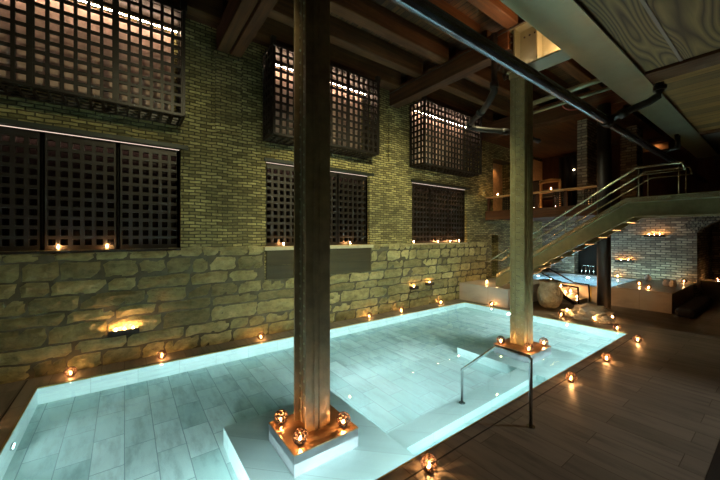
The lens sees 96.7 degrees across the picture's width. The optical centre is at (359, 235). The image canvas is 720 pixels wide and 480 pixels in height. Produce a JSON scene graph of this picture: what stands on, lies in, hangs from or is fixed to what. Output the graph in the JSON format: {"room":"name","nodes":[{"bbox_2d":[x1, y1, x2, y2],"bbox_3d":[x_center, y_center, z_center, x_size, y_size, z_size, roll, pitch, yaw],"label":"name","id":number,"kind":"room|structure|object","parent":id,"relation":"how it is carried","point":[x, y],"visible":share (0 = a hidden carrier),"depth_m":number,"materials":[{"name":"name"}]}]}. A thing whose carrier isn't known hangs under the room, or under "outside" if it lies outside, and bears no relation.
{"room":"spa","nodes":[
{"label":"spa","id":0,"kind":"room"},
{"bbox_2d":[0,0,541,383],"bbox_3d":[-0.394,-1.250,8.551,21.500,7.100,0.458,0,0,-36],"label":"wall","id":1,"kind":"structure","parent":0,"point":[223,175],"depth_m":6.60,"materials":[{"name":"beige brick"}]},
{"bbox_2d":[0,380,27,420],"bbox_3d":[-3.591,2.174,2.889,0.020,0.012,4.790,0,0,-36],"label":"trim","id":2,"kind":"structure","parent":1,"relation":"attached to","point":[26,380],"depth_m":4.20,"materials":[{"name":"black wood"}]},
{"bbox_2d":[0,0,186,125],"bbox_3d":[-4.391,-3.078,4.981,2.930,2.005,0.672,0,0,-36],"label":"window lattice","id":3,"kind":"object","parent":1,"relation":"attached to","point":[65,49],"visible":1,"depth_m":5.05,"materials":[{"name":"brown wood"}]},
{"bbox_2d":[0,118,187,253],"bbox_3d":[-4.608,-0.725,5.369,3.020,1.990,0.410,0,0,-36],"label":"window","id":4,"kind":"structure","parent":1,"relation":"in","point":[77,194],"depth_m":5.36,"materials":[{"name":"black metal"}]},
{"bbox_2d":[107,326,138,337],"bbox_3d":[-4.038,1.635,5.471,0.435,0.090,0.140,0,0,-36],"label":"tray","id":5,"kind":"object","parent":1,"relation":"attached to","point":[134,330],"visible":1,"depth_m":5.40,"materials":[{"name":"black metal"}]},
{"bbox_2d":[185,14,217,28],"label":"wall plate","id":6,"kind":"object","parent":1,"relation":"attached to","point":[207,23],"depth_m":6.21,"materials":[{"name":"brown wood"}]},
{"bbox_2d":[213,49,243,135],"bbox_3d":[-2.687,-2.900,6.546,0.570,1.600,0.110,0,0,-36],"label":"pilaster","id":7,"kind":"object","parent":1,"relation":"attached to","point":[228,67],"depth_m":6.52,"materials":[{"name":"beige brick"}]},
{"bbox_2d":[273,68,360,149],"bbox_3d":[-1.021,-3.010,7.859,2.590,1.560,0.030,0,0,-36],"label":"lattice","id":8,"kind":"object","parent":1,"relation":"attached to","point":[277,73],"depth_m":8.10,"materials":[{"name":"brown wood"}]},
{"bbox_2d":[263,157,373,279],"bbox_3d":[-0.962,-0.380,8.032,3.070,2.680,0.440,0,0,-36],"label":"window","id":9,"kind":"structure","parent":1,"relation":"in","point":[346,190],"depth_m":8.10,"materials":[{"name":"black metal"}]},
{"bbox_2d":[263,35,379,158],"bbox_3d":[-0.830,-3.078,7.600,2.870,2.005,0.672,0,0,-36],"label":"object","id":10,"kind":"object","parent":1,"relation":"attached to","point":[278,84],"visible":0.77,"depth_m":7.46,"materials":[{"name":"brown wood"}]},
{"bbox_2d":[387,105,400,163],"bbox_3d":[0.966,-2.900,9.233,0.460,1.600,0.110,0,0,-36],"label":"brick pilaster","id":11,"kind":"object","parent":1,"relation":"attached to","point":[393,113],"depth_m":9.18,"materials":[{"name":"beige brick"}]},
{"bbox_2d":[389,27,512,107],"bbox_3d":[2.003,-3.930,7.824,0.300,0.460,3.530,0,0,-36],"label":"timber beam","id":12,"kind":"structure","parent":11,"relation":"on","point":[473,61],"depth_m":7.58,"materials":[{"name":"brown wood"}]},
{"bbox_2d":[466,32,540,142],"bbox_3d":[3.301,-3.271,7.854,2.891,1.658,1.277,0,0,-45],"label":"drain pipe","id":13,"kind":"object","parent":12,"relation":"attached to","point":[494,84],"visible":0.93,"depth_m":6.83,"materials":[{"name":"black metal"}]},
{"bbox_2d":[389,20,524,93],"bbox_3d":[2.576,-4.020,6.675,0.024,0.024,5.900,0,0,-36],"label":"conduit","id":14,"kind":"object","parent":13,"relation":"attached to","point":[524,20],"visible":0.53,"depth_m":7.32,"materials":[{"name":"black metal"}]},
{"bbox_2d":[533,78,610,113],"bbox_3d":[4.226,-2.882,6.647,0.385,0.235,2.302,0,0,-36],"label":"pipe","id":15,"kind":"object","parent":13,"relation":"attached to","point":[594,81],"visible":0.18,"depth_m":6.40,"materials":[{"name":"grey metal"}]},
{"bbox_2d":[409,285,418,289],"bbox_3d":[1.625,1.555,9.637,0.275,0.090,0.140,0,0,-36],"label":"tray","id":16,"kind":"object","parent":1,"relation":"attached to","point":[415,286],"visible":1,"depth_m":9.57,"materials":[{"name":"black metal"}]},
{"bbox_2d":[412,112,461,168],"bbox_3d":[2.604,-3.010,10.525,2.590,1.560,0.030,0,0,-36],"label":"lattice","id":17,"kind":"object","parent":1,"relation":"attached to","point":[412,112],"depth_m":10.42,"materials":[{"name":"brown wood"}]},
{"bbox_2d":[411,179,469,244],"bbox_3d":[2.626,-0.725,10.690,2.920,1.990,0.410,0,0,-36],"label":"window","id":18,"kind":"structure","parent":1,"relation":"in","point":[438,212],"depth_m":10.58,"materials":[{"name":"black metal"}]},
{"bbox_2d":[409,95,481,176],"bbox_3d":[2.795,-3.078,10.267,2.870,2.005,0.672,0,0,-36],"label":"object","id":19,"kind":"object","parent":1,"relation":"attached to","point":[435,145],"visible":0.96,"depth_m":9.86,"materials":[{"name":"brown wood"}]},
{"bbox_2d":[533,159,541,180],"bbox_3d":[7.984,-2.140,14.418,0.950,2.520,0.025,0,0,-36],"label":"wall panel","id":20,"kind":"object","parent":1,"relation":"attached to","point":[537,165],"visible":0.29,"depth_m":14.41,"materials":[{"name":"paint"}]},
{"bbox_2d":[0,299,719,479],"bbox_3d":[4.427,2.187,5.119,25.200,0.034,11.000,0,0,-36],"label":"floor","id":21,"kind":"structure","parent":0,"point":[651,411],"depth_m":3.87,"materials":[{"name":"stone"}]},
{"bbox_2d":[64,366,76,376],"bbox_3d":[-4.463,2.090,4.935,0.160,0.160,0.152,0,0,25],"label":"candle lantern","id":22,"kind":"object","parent":21,"relation":"on","point":[67,373],"visible":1,"depth_m":4.91,"materials":[{"name":"glass"}]},
{"bbox_2d":[157,350,166,358],"bbox_3d":[-3.496,2.090,5.646,0.160,0.160,0.152,0,0,21],"label":"candle lantern","id":23,"kind":"object","parent":21,"relation":"on","point":[164,352],"visible":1,"depth_m":5.61,"materials":[{"name":"orange glass"}]},
{"bbox_2d":[257,332,264,339],"bbox_3d":[-2.070,2.090,6.695,0.152,0.160,0.160,0,0,-28],"label":"candle lantern","id":24,"kind":"object","parent":21,"relation":"on","point":[263,334],"visible":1,"depth_m":6.66,"materials":[{"name":"glass"}]},
{"bbox_2d":[112,306,439,371],"bbox_3d":[-0.292,2.174,7.822,9.200,0.012,0.008,0,0,-36],"label":"trim","id":25,"kind":"structure","parent":21,"relation":"on","point":[439,306],"depth_m":6.25,"materials":[{"name":"black"}]},
{"bbox_2d":[0,302,627,479],"bbox_3d":[0.665,2.185,5.846,10.036,0.038,4.246,0,0,-36],"label":"trim","id":26,"kind":"structure","parent":21,"relation":"on","point":[35,390],"depth_m":4.76,"materials":[{"name":"white stone"}]},
{"bbox_2d":[420,452,437,472],"bbox_3d":[0.635,2.090,2.950,0.152,0.160,0.160,0,0,35],"label":"candle lantern","id":27,"kind":"object","parent":21,"relation":"on","point":[428,468],"visible":1,"depth_m":2.92,"materials":[{"name":"orange glass"}]},
{"bbox_2d":[459,278,539,307],"bbox_3d":[5.128,1.885,11.178,3.010,0.570,1.730,0,0,-36],"label":"raised platform","id":28,"kind":"object","parent":21,"relation":"on","point":[479,291],"visible":0.59,"depth_m":10.35,"materials":[{"name":"stone"}]},
{"bbox_2d":[496,191,719,286],"bbox_3d":[7.546,0.352,6.855,1.618,2.475,9.100,0,0,-36],"label":"staircase","id":29,"kind":"structure","parent":28,"relation":"on","point":[628,211],"depth_m":7.66,"materials":[{"name":"beige"}]},
{"bbox_2d":[475,161,692,266],"bbox_3d":[5.619,-0.299,8.874,0.833,2.547,4.964,0,0,-36],"label":"stair railing","id":30,"kind":"object","parent":29,"relation":"on","point":[683,167],"visible":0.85,"depth_m":7.75,"materials":[{"name":"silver metal"}]},
{"bbox_2d":[405,337,632,479],"bbox_3d":[1.925,2.174,3.964,10.300,0.012,0.015,0,0,-36],"label":"trim","id":31,"kind":"structure","parent":21,"relation":"on","point":[632,337],"depth_m":3.72,"materials":[{"name":"black wood"}]},
{"bbox_2d":[537,279,562,308],"bbox_3d":[5.759,1.757,9.723,0.691,0.827,0.688,0,0,-36],"label":"stone urn","id":32,"kind":"object","parent":21,"relation":"on","point":[549,292],"visible":1,"depth_m":9.49,"materials":[{"name":"beige stone"}]},
{"bbox_2d":[560,309,576,316],"bbox_3d":[5.704,2.073,8.693,0.441,0.192,0.496,0,0,-36],"label":"rock","id":33,"kind":"object","parent":21,"relation":"on","point":[570,312],"visible":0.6,"depth_m":8.61,"materials":[{"name":"beige stone"}]},
{"bbox_2d":[565,371,576,382],"bbox_3d":[3.134,2.090,4.751,0.160,0.160,0.152,0,0,12],"label":"candle lantern","id":34,"kind":"object","parent":21,"relation":"on","point":[569,373],"visible":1,"depth_m":4.73,"materials":[{"name":"orange glass"}]},
{"bbox_2d":[560,286,586,304],"bbox_3d":[6.809,1.855,10.640,0.900,0.629,1.110,0,0,-36],"label":"steps","id":35,"kind":"structure","parent":21,"relation":"on","point":[568,298],"depth_m":10.34,"materials":[{"name":"stone"}]},
{"bbox_2d":[541,268,589,303],"bbox_3d":[6.715,1.589,10.785,0.951,1.124,1.508,0,0,-36],"label":"handrail","id":36,"kind":"object","parent":35,"relation":"attached to","point":[547,268],"visible":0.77,"depth_m":10.53,"materials":[{"name":"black metal"}]},
{"bbox_2d":[571,314,595,321],"bbox_3d":[5.745,2.099,8.243,0.532,0.140,0.340,0,0,38],"label":"rock","id":37,"kind":"object","parent":21,"relation":"on","point":[580,317],"visible":1,"depth_m":8.17,"materials":[{"name":"brown stone"}]},
{"bbox_2d":[572,303,614,318],"bbox_3d":[6.100,1.978,8.426,0.737,0.382,0.958,0,0,-36],"label":"rock","id":38,"kind":"object","parent":21,"relation":"on","point":[587,309],"visible":0.64,"depth_m":8.28,"materials":[{"name":"brown stone"}]},
{"bbox_2d":[595,316,615,323],"bbox_3d":[6.143,2.087,8.053,0.360,0.163,0.450,0,0,-19],"label":"rock","id":39,"kind":"object","parent":21,"relation":"on","point":[604,319],"visible":0.94,"depth_m":7.95,"materials":[{"name":"beige stone"}]},
{"bbox_2d":[597,103,614,316],"bbox_3d":[6.614,-0.690,8.677,0.400,5.720,0.400,0,0,-36],"label":"post","id":40,"kind":"object","parent":21,"relation":"on","point":[603,134],"visible":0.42,"depth_m":8.55,"materials":[{"name":"black metal"}]},
{"bbox_2d":[482,86,628,140],"bbox_3d":[7.233,-3.825,8.351,0.350,0.550,8.880,0,0,-36],"label":"timber beam","id":41,"kind":"structure","parent":40,"relation":"on","point":[558,114],"depth_m":9.75,"materials":[{"name":"brown wood"}]},
{"bbox_2d":[601,352,611,361],"bbox_3d":[4.261,2.090,5.531,0.160,0.160,0.152,0,0,5],"label":"candle lantern","id":42,"kind":"object","parent":21,"relation":"on","point":[609,358],"visible":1,"depth_m":5.51,"materials":[{"name":"orange glass"}]},
{"bbox_2d":[534,271,694,313],"bbox_3d":[8.537,1.880,11.793,3.230,0.580,4.880,0,0,-36],"label":"basin","id":43,"kind":"object","parent":21,"relation":"on","point":[661,298],"visible":0.63,"depth_m":9.73,"materials":[{"name":"stone"}]},
{"bbox_2d":[533,273,633,287],"bbox_3d":[8.128,1.625,12.138,2.920,0.001,3.080,0,0,-36],"label":"pool water","id":44,"kind":"object","parent":43,"relation":"in","point":[592,280],"visible":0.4,"depth_m":11.96,"materials":[{"name":"blue liquid"}]},
{"bbox_2d":[581,265,593,275],"bbox_3d":[9.340,1.398,13.122,0.032,0.404,0.470,0,0,-36],"label":"rail","id":45,"kind":"object","parent":43,"relation":"on","point":[581,265],"visible":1,"depth_m":13.12,"materials":[{"name":"silver metal"}]},
{"bbox_2d":[644,274,651,280],"bbox_3d":[10.245,1.480,11.370,0.200,0.220,0.232,0,0,2],"label":"ceramic jug","id":46,"kind":"object","parent":43,"relation":"on","point":[647,277],"visible":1,"depth_m":11.32,"materials":[{"name":"beige ceramic"}]},
{"bbox_2d":[662,279,668,285],"bbox_3d":[9.806,1.491,10.255,0.228,0.198,0.180,0,0,-36],"label":"ceramic jug","id":47,"kind":"object","parent":43,"relation":"on","point":[665,282],"visible":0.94,"depth_m":10.23,"materials":[{"name":"beige ceramic"}]},
{"bbox_2d":[669,280,676,286],"bbox_3d":[9.742,1.480,9.945,0.200,0.220,0.232,0,0,2],"label":"ceramic jug","id":48,"kind":"object","parent":43,"relation":"on","point":[672,283],"visible":1,"depth_m":9.90,"materials":[{"name":"beige ceramic"}]},
{"bbox_2d":[613,323,621,330],"bbox_3d":[5.912,2.090,7.354,0.160,0.160,0.152,0,0,-23],"label":"candle lantern","id":49,"kind":"object","parent":21,"relation":"on","point":[618,328],"visible":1,"depth_m":7.32,"materials":[{"name":"orange glass"}]},
{"bbox_2d":[633,335,642,342],"bbox_3d":[5.656,2.090,6.520,0.152,0.160,0.160,0,0,32],"label":"candle lantern","id":50,"kind":"object","parent":21,"relation":"on","point":[638,336],"visible":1,"depth_m":6.49,"materials":[{"name":"orange glass"}]},
{"bbox_2d":[675,295,712,317],"bbox_3d":[9.903,2.055,9.446,3.250,0.230,0.380,0,0,-36],"label":"floor cushion","id":51,"kind":"object","parent":21,"relation":"on","point":[693,307],"visible":1,"depth_m":8.89,"materials":[{"name":"black fabric"}]},
{"bbox_2d":[702,279,719,298],"bbox_3d":[13.695,1.875,9.734,0.800,0.590,4.450,0,0,-36],"label":"ledge","id":52,"kind":"object","parent":21,"relation":"on","point":[711,288],"visible":0.8,"depth_m":11.12,"materials":[{"name":"stone"}]},
{"bbox_2d":[705,440,719,479],"bbox_3d":[0.399,2.160,0.808,9.600,0.040,0.110,0,0,-36],"label":"trim","id":53,"kind":"structure","parent":21,"relation":"on","point":[713,473],"depth_m":2.96,"materials":[{"name":"black metal"}]},
{"bbox_2d":[223,0,641,119],"bbox_3d":[3.020,-4.560,4.332,22.000,0.080,11.400,0,0,-36],"label":"ceiling","id":54,"kind":"structure","parent":0,"point":[486,23],"depth_m":7.07,"materials":[{"name":"brown wood"}]},
{"bbox_2d":[160,0,222,24],"bbox_3d":[-4.721,-4.310,4.646,5.100,0.420,0.240,0,0,-36],"label":"joist","id":55,"kind":"object","parent":54,"relation":"attached to","point":[211,11],"visible":0.87,"depth_m":5.92,"materials":[{"name":"brown wood"}]},
{"bbox_2d":[254,17,400,89],"bbox_3d":[-0.633,-4.310,7.653,4.190,0.420,0.240,0,0,-36],"label":"joist","id":56,"kind":"object","parent":54,"relation":"attached to","point":[340,57],"visible":0.49,"depth_m":7.71,"materials":[{"name":"brown wood"}]},
{"bbox_2d":[268,0,421,77],"bbox_3d":[-0.159,-4.310,7.009,4.190,0.420,0.240,0,0,-36],"label":"joist","id":57,"kind":"object","parent":54,"relation":"attached to","point":[344,35],"visible":0.71,"depth_m":7.07,"materials":[{"name":"brown wood"}]},
{"bbox_2d":[330,0,448,64],"bbox_3d":[0.327,-4.310,6.348,4.190,0.420,0.240,0,0,-36],"label":"joist","id":58,"kind":"object","parent":54,"relation":"attached to","point":[368,14],"visible":1,"depth_m":6.49,"materials":[{"name":"brown wood"}]},
{"bbox_2d":[387,0,479,48],"bbox_3d":[0.812,-4.310,5.688,4.190,0.420,0.240,0,0,-36],"label":"joist","id":59,"kind":"object","parent":54,"relation":"attached to","point":[442,4],"visible":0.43,"depth_m":6.33,"materials":[{"name":"brown wood"}]},
{"bbox_2d":[402,75,492,122],"bbox_3d":[2.983,-4.310,10.314,4.270,0.420,0.240,0,0,-36],"label":"joist","id":60,"kind":"object","parent":54,"relation":"attached to","point":[440,96],"visible":0.67,"depth_m":10.24,"materials":[{"name":"brown wood"}]},
{"bbox_2d":[423,62,509,116],"bbox_3d":[3.457,-4.310,9.669,4.270,0.420,0.240,0,0,-36],"label":"joist","id":61,"kind":"object","parent":54,"relation":"attached to","point":[463,88],"visible":0.51,"depth_m":9.54,"materials":[{"name":"brown wood"}]},
{"bbox_2d":[466,0,517,28],"bbox_3d":[1.298,-4.310,5.027,4.190,0.420,0.240,0,0,-36],"label":"joist","id":62,"kind":"object","parent":54,"relation":"attached to","point":[498,11],"visible":0.71,"depth_m":5.88,"materials":[{"name":"brown wood"}]},
{"bbox_2d":[449,48,539,108],"bbox_3d":[3.943,-4.310,9.009,4.270,0.420,0.240,0,0,-36],"label":"joist","id":63,"kind":"object","parent":54,"relation":"attached to","point":[483,76],"visible":0.42,"depth_m":8.56,"materials":[{"name":"brown wood"}]},
{"bbox_2d":[502,68,507,80],"bbox_3d":[3.721,-4.260,8.219,0.145,0.521,0.100,0,0,-11],"label":"ceiling spotlight","id":64,"kind":"object","parent":54,"relation":"attached to","point":[504,75],"visible":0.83,"depth_m":8.19,"materials":[{"name":"black metal"}]},
{"bbox_2d":[480,30,568,99],"bbox_3d":[4.429,-4.310,8.348,4.270,0.420,0.240,0,0,-36],"label":"joist","id":65,"kind":"object","parent":54,"relation":"attached to","point":[486,33],"visible":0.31,"depth_m":8.79,"materials":[{"name":"brown wood"}]},
{"bbox_2d":[514,15,601,89],"bbox_3d":[4.915,-4.310,7.688,4.270,0.420,0.240,0,0,-36],"label":"joist","id":66,"kind":"object","parent":54,"relation":"attached to","point":[570,66],"visible":0.34,"depth_m":8.02,"materials":[{"name":"brown wood"}]},
{"bbox_2d":[493,163,501,210],"bbox_3d":[5.457,-2.100,13.170,2.400,2.600,0.030,0,0,-36],"label":"wall","id":67,"kind":"structure","parent":0,"point":[497,169],"depth_m":13.36,"materials":[{"name":"paint"}]},
{"bbox_2d":[389,0,707,182],"bbox_3d":[4.661,-1.700,5.477,15.000,0.164,0.164,0,0,-36],"label":"pipe","id":68,"kind":"object","parent":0,"point":[425,10],"visible":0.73,"depth_m":3.10,"materials":[{"name":"black metal"}]},
{"bbox_2d":[611,81,666,119],"bbox_3d":[3.919,-1.892,4.531,0.631,0.417,0.155,0,0,35],"label":"pipe elbow","id":69,"kind":"object","parent":68,"relation":"attached to","point":[659,87],"visible":0.96,"depth_m":4.45,"materials":[{"name":"black metal"}]},
{"bbox_2d":[504,215,595,221],"bbox_3d":[9.787,-0.770,9.056,4.500,0.220,10.790,0,0,-36],"label":"floor","id":70,"kind":"structure","parent":0,"point":[545,219],"depth_m":12.07,"materials":[{"name":"brown wood"}]},
{"bbox_2d":[485,185,596,210],"bbox_3d":[5.852,-1.180,10.624,0.220,0.560,3.580,0,0,-36],"label":"balustrade","id":71,"kind":"object","parent":70,"relation":"on","point":[565,191],"visible":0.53,"depth_m":10.07,"materials":[{"name":"brown wood"}]},
{"bbox_2d":[485,202,617,219],"bbox_3d":[6.077,-0.760,10.200,0.120,0.320,4.530,0,0,-36],"label":"timber beam","id":72,"kind":"structure","parent":70,"relation":"attached to","point":[544,212],"depth_m":10.15,"materials":[{"name":"brown wood"}]},
{"bbox_2d":[533,179,569,207],"bbox_3d":[6.686,-1.450,11.753,0.900,1.140,1.590,0,0,-36],"label":"lounge chair","id":73,"kind":"object","parent":70,"relation":"on","point":[537,185],"visible":0.39,"depth_m":11.36,"materials":[{"name":"brown wood"}]},
{"bbox_2d":[534,188,569,199],"bbox_3d":[6.782,-1.500,11.706,0.800,0.300,1.380,0,0,-36],"label":"table","id":74,"kind":"object","parent":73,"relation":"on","point":[545,196],"depth_m":11.32,"materials":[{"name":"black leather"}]},
{"bbox_2d":[559,155,576,205],"bbox_3d":[9.174,-2.150,13.205,0.130,2.500,1.800,0,0,-36],"label":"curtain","id":75,"kind":"object","parent":70,"relation":"on","point":[568,177],"visible":0.23,"depth_m":13.61,"materials":[{"name":"black fabric"}]},
{"bbox_2d":[487,105,662,158],"bbox_3d":[7.802,-3.600,11.755,4.500,0.080,4.090,0,0,-36],"label":"ceiling","id":76,"kind":"structure","parent":0,"point":[557,139],"depth_m":11.34,"materials":[{"name":"brown wood"}]},
{"bbox_2d":[577,119,596,204],"bbox_3d":[7.284,-2.215,10.138,1.250,2.670,0.260,0,0,-36],"label":"brick pier","id":77,"kind":"object","parent":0,"point":[586,129],"visible":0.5,"depth_m":9.80,"materials":[{"name":"brick"}]},
{"bbox_2d":[542,114,719,296],"bbox_3d":[11.674,-1.250,10.668,0.450,7.100,11.350,0,0,-36],"label":"wall","id":78,"kind":"structure","parent":0,"point":[674,256],"depth_m":11.58,"materials":[{"name":"grey brick"}]},
{"bbox_2d":[578,242,596,274],"bbox_3d":[10.068,0.800,13.863,0.050,2.000,1.400,0,0,-36],"label":"wall niche","id":79,"kind":"object","parent":78,"relation":"in","point":[588,256],"visible":0.14,"depth_m":13.96,"materials":[{"name":"black"}]},
{"bbox_2d":[615,259,633,262],"bbox_3d":[10.127,0.955,12.255,0.140,0.090,0.565,0,0,-36],"label":"tray","id":80,"kind":"object","parent":78,"relation":"attached to","point":[616,260],"visible":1,"depth_m":12.19,"materials":[{"name":"black metal"}]},
{"bbox_2d":[644,235,664,236],"bbox_3d":[10.637,-0.005,11.562,0.140,0.090,0.565,0,0,-36],"label":"tray","id":81,"kind":"object","parent":78,"relation":"attached to","point":[644,235],"visible":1,"depth_m":11.51,"materials":[{"name":"black metal"}]},
{"bbox_2d":[683,216,719,232],"bbox_3d":[12.235,-0.661,9.467,0.130,1.148,3.796,0,0,-36],"label":"trim","id":82,"kind":"structure","parent":78,"relation":"attached to","point":[701,221],"depth_m":10.65,"materials":[{"name":"brick"}]},
{"bbox_2d":[620,125,642,200],"bbox_3d":[9.012,-2.215,10.615,0.700,2.670,0.420,0,0,-36],"label":"brick pier","id":83,"kind":"object","parent":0,"point":[631,154],"visible":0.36,"depth_m":10.42,"materials":[{"name":"brick"}]},
{"bbox_2d":[576,0,719,73],"bbox_3d":[1.834,-2.170,-0.299,8.600,0.060,5.345,0,0,-36],"label":"ceiling","id":84,"kind":"structure","parent":0,"point":[692,26],"depth_m":3.27,"materials":[{"name":"brown wood"}]},
{"bbox_2d":[500,0,718,157],"bbox_3d":[4.017,-2.310,4.665,13.000,0.420,0.415,0,0,-36],"label":"girder","id":85,"kind":"object","parent":84,"relation":"attached to","point":[565,23],"visible":0.91,"depth_m":3.74,"materials":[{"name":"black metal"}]},
{"bbox_2d":[663,134,680,152],"bbox_3d":[6.556,-1.924,6.730,0.228,0.353,0.242,0,0,-36],"label":"hanger","id":86,"kind":"object","parent":85,"relation":"hanging from","point":[677,137],"visible":0.93,"depth_m":6.64,"materials":[{"name":"black metal"}]},
{"bbox_2d":[639,0,682,60],"bbox_3d":[0.505,-2.136,1.389,8.460,0.012,0.028,0,0,-36],"label":"trim","id":87,"kind":"structure","parent":84,"relation":"attached to","point":[643,2],"depth_m":3.29,"materials":[{"name":"brown"}]},
{"bbox_2d":[643,141,668,151],"bbox_3d":[10.906,-3.250,11.779,0.030,0.400,0.850,0,0,-36],"label":"wall","id":88,"kind":"structure","parent":0,"point":[664,145],"depth_m":11.65,"materials":[{"name":"paint"}]},
{"bbox_2d":[653,64,719,132],"bbox_3d":[6.909,-2.170,3.434,4.000,0.060,5.345,0,0,-36],"label":"planks","id":89,"kind":"object","parent":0,"point":[695,94],"depth_m":4.87,"materials":[{"name":"brown wood"}]},
{"bbox_2d":[645,49,719,82],"bbox_3d":[5.401,-2.119,2.210,0.380,0.039,5.160,0,0,-36],"label":"crossbeam","id":90,"kind":"object","parent":89,"relation":"attached to","point":[711,58],"visible":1,"depth_m":3.99,"materials":[{"name":"brown wood"}]},
{"bbox_2d":[700,128,719,134],"bbox_3d":[8.550,-2.115,4.527,0.140,0.049,5.160,0,0,-36],"label":"crossbeam","id":91,"kind":"object","parent":89,"relation":"attached to","point":[717,129],"visible":1,"depth_m":6.46,"materials":[{"name":"brown wood"}]},
{"bbox_2d":[699,225,711,295],"bbox_3d":[12.870,0.250,11.995,3.050,4.100,0.130,0,0,-36],"label":"wall","id":92,"kind":"structure","parent":0,"point":[705,236],"depth_m":11.89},
{"bbox_2d":[702,132,719,159],"bbox_3d":[10.090,-2.180,5.775,3.900,0.060,5.345,0,0,-36],"label":"ceiling","id":93,"kind":"structure","parent":0,"point":[713,139],"depth_m":7.28,"materials":[{"name":"grey"}]},
{"bbox_2d":[712,221,719,279],"bbox_3d":[14.378,0.250,12.688,0.200,4.100,11.400,0,0,-36],"label":"wall","id":94,"kind":"structure","parent":0,"point":[716,226],"depth_m":12.75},
{"bbox_3d":[-0.485,2.610,3.529,1.500,0.420,1.840,0,0,-36],"label":"floor","id":95,"kind":"structure","parent":0,"visible":0},
{"bbox_2d":[293,427,307,445],"bbox_3d":[-0.598,2.007,3.210,0.160,0.160,0.152,0,0,39],"label":"candle lantern","id":96,"kind":"object","parent":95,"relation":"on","point":[298,441],"visible":1,"depth_m":3.18,"materials":[{"name":"orange glass"}]},
{"bbox_2d":[294,0,329,431],"bbox_3d":[-0.541,-0.817,3.587,0.360,5.805,0.400,0,0,-36],"label":"column","id":97,"kind":"structure","parent":95,"relation":"on","point":[311,17],"depth_m":3.48,"materials":[{"name":"beige wood"}]},
{"bbox_2d":[216,0,257,52],"bbox_3d":[-1.350,-3.930,4.519,0.220,0.460,4.880,0,0,-36],"label":"timber beam","id":98,"kind":"structure","parent":97,"relation":"on","point":[236,13],"depth_m":5.68,"materials":[{"name":"brown wood"}]},
{"bbox_2d":[230,0,277,56],"bbox_3d":[-1.147,-3.930,4.668,0.215,0.460,4.880,0,0,-36],"label":"timber beam","id":99,"kind":"structure","parent":97,"relation":"on","point":[263,8],"depth_m":5.65,"materials":[{"name":"brown wood"}]},
{"bbox_2d":[269,405,357,464],"bbox_3d":[-0.520,2.243,3.534,0.754,0.311,0.674,0,0,-36],"label":"plinth","id":100,"kind":"object","parent":95,"relation":"on","point":[331,435],"visible":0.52,"depth_m":3.36,"materials":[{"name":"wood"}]},
{"bbox_2d":[274,409,287,424],"bbox_3d":[-0.875,2.007,3.552,0.152,0.160,0.160,0,0,43],"label":"candle lantern","id":101,"kind":"object","parent":100,"relation":"on","point":[284,412],"visible":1,"depth_m":3.52,"materials":[{"name":"glass"}]},
{"bbox_2d":[336,411,350,427],"bbox_3d":[-0.182,2.007,3.504,0.152,0.160,0.160,0,0,15],"label":"candle lantern","id":102,"kind":"object","parent":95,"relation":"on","point":[343,424],"visible":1,"depth_m":3.47,"materials":[{"name":"glass"}]},
{"bbox_3d":[3.115,2.610,6.178,1.500,0.420,1.840,0,0,-36],"label":"floor","id":103,"kind":"structure","parent":0,"visible":0},
{"bbox_2d":[496,336,504,343],"bbox_3d":[2.723,2.007,6.187,0.160,0.160,0.152,0,0,-20],"label":"candle lantern","id":104,"kind":"object","parent":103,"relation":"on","point":[499,341],"visible":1,"depth_m":6.14,"materials":[{"name":"orange glass"}]},
{"bbox_2d":[507,65,532,345],"bbox_3d":[3.150,-0.567,6.240,0.390,5.306,0.380,0,0,-36],"label":"wooden column","id":105,"kind":"structure","parent":103,"relation":"on","point":[521,90],"depth_m":6.13,"materials":[{"name":"brown wood"}]},
{"bbox_2d":[509,21,570,70],"bbox_3d":[3.803,-3.650,5.504,0.450,0.840,2.360,0,0,-36],"label":"girder","id":106,"kind":"object","parent":105,"relation":"on","point":[530,46],"visible":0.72,"depth_m":6.13,"materials":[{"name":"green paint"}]},
{"bbox_2d":[493,338,550,358],"bbox_3d":[3.110,2.243,6.143,0.754,0.311,0.734,0,0,-36],"label":"plinth","id":107,"kind":"object","parent":103,"relation":"on","point":[538,350],"visible":0.39,"depth_m":5.99,"materials":[{"name":"stone"}]},
{"bbox_2d":[524,343,533,351],"bbox_3d":[3.047,2.007,5.780,0.160,0.160,0.152,0,0,-15],"label":"candle lantern","id":108,"kind":"object","parent":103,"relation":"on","point":[527,349],"visible":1,"depth_m":5.75,"materials":[{"name":"glass"}]},
{"bbox_2d":[539,337,548,345],"bbox_3d":[3.494,2.007,6.084,0.160,0.160,0.152,0,0,-31],"label":"candle lantern","id":109,"kind":"object","parent":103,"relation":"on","point":[542,342],"visible":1,"depth_m":6.06,"materials":[{"name":"glass"}]},
{"bbox_3d":[0.665,2.870,5.846,10.200,0.100,4.410,0,0,-36],"label":"floor","id":110,"kind":"structure","parent":0,"visible":0},
{"bbox_3d":[1.679,2.620,4.358,2.970,0.400,0.610,0,0,-36],"label":"steps","id":111,"kind":"structure","parent":110,"relation":"on","visible":0},
{"bbox_2d":[461,345,534,428],"bbox_3d":[1.669,1.885,4.009,0.090,1.069,1.010,0,0,-36],"label":"pool handrail","id":112,"kind":"object","parent":111,"relation":"on","point":[530,425],"visible":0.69,"depth_m":3.65,"materials":[{"name":"silver metal"}]},
{"bbox_3d":[0.665,2.513,5.846,10.200,0.615,4.410,0,0,-36],"label":"wall","id":113,"kind":"structure","parent":0,"visible":0},
{"bbox_2d":[0,302,624,479],"bbox_3d":[0.665,2.178,5.846,10.000,0.001,4.210,0,0,-36],"label":"pool water","id":114,"kind":"object","parent":113,"relation":"in","point":[397,379],"visible":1,"depth_m":4.19,"materials":[{"name":"teal liquid"}]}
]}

